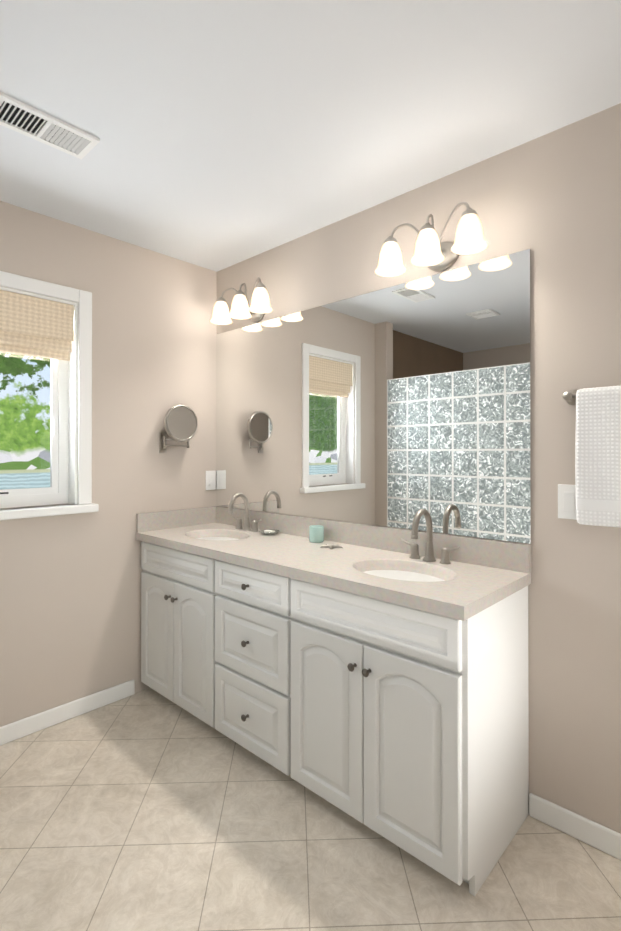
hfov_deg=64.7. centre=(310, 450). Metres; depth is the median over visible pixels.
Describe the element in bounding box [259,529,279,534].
soap dish
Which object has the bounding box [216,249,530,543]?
wall mirror
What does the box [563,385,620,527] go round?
towel
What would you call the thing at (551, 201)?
wall
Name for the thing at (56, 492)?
window
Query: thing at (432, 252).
sconce
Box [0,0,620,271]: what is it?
ceiling
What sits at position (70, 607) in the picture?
wall
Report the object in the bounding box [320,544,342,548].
dish
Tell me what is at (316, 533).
candle jar
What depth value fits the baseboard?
2.38 m
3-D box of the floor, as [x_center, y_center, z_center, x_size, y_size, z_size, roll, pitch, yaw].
[-0.581,1.336,0.715,3.440,0.050,3.660,0,0,43]
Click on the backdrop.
(16, 409)
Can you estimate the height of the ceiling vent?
0.012 m
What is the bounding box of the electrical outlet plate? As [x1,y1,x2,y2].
[558,484,575,519]
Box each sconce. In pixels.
[210,277,272,324]
[375,202,487,276]
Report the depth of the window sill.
2.30 m
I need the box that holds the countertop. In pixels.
[136,506,530,620]
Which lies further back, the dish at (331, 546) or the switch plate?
the switch plate
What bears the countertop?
on the bathroom vanity
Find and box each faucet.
[228,493,261,531]
[400,509,459,563]
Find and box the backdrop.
[0,353,50,489]
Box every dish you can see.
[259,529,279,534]
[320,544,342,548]
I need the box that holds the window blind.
[0,290,73,360]
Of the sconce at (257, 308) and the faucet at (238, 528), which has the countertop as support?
the faucet at (238, 528)
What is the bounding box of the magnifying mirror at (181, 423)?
[159,405,197,452]
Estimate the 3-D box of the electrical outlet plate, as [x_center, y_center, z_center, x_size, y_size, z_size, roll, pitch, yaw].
[0.888,0.176,1.683,0.072,0.118,0.008,0,0,43]
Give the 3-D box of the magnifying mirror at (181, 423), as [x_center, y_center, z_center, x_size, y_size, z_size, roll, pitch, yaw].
[-0.760,-0.122,2.808,0.094,0.275,0.210,0,0,43]
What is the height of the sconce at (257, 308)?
0.201 m
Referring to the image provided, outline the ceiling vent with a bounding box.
[0,92,99,159]
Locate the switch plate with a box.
[206,471,215,489]
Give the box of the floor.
[0,688,620,930]
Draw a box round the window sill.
[0,503,98,519]
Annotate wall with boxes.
[0,201,216,726]
[217,103,620,859]
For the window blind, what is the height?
0.275 m
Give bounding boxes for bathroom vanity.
[136,493,530,895]
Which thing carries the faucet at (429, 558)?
on the countertop
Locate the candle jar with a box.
[309,525,323,542]
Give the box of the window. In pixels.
[0,271,91,507]
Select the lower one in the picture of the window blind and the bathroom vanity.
the bathroom vanity

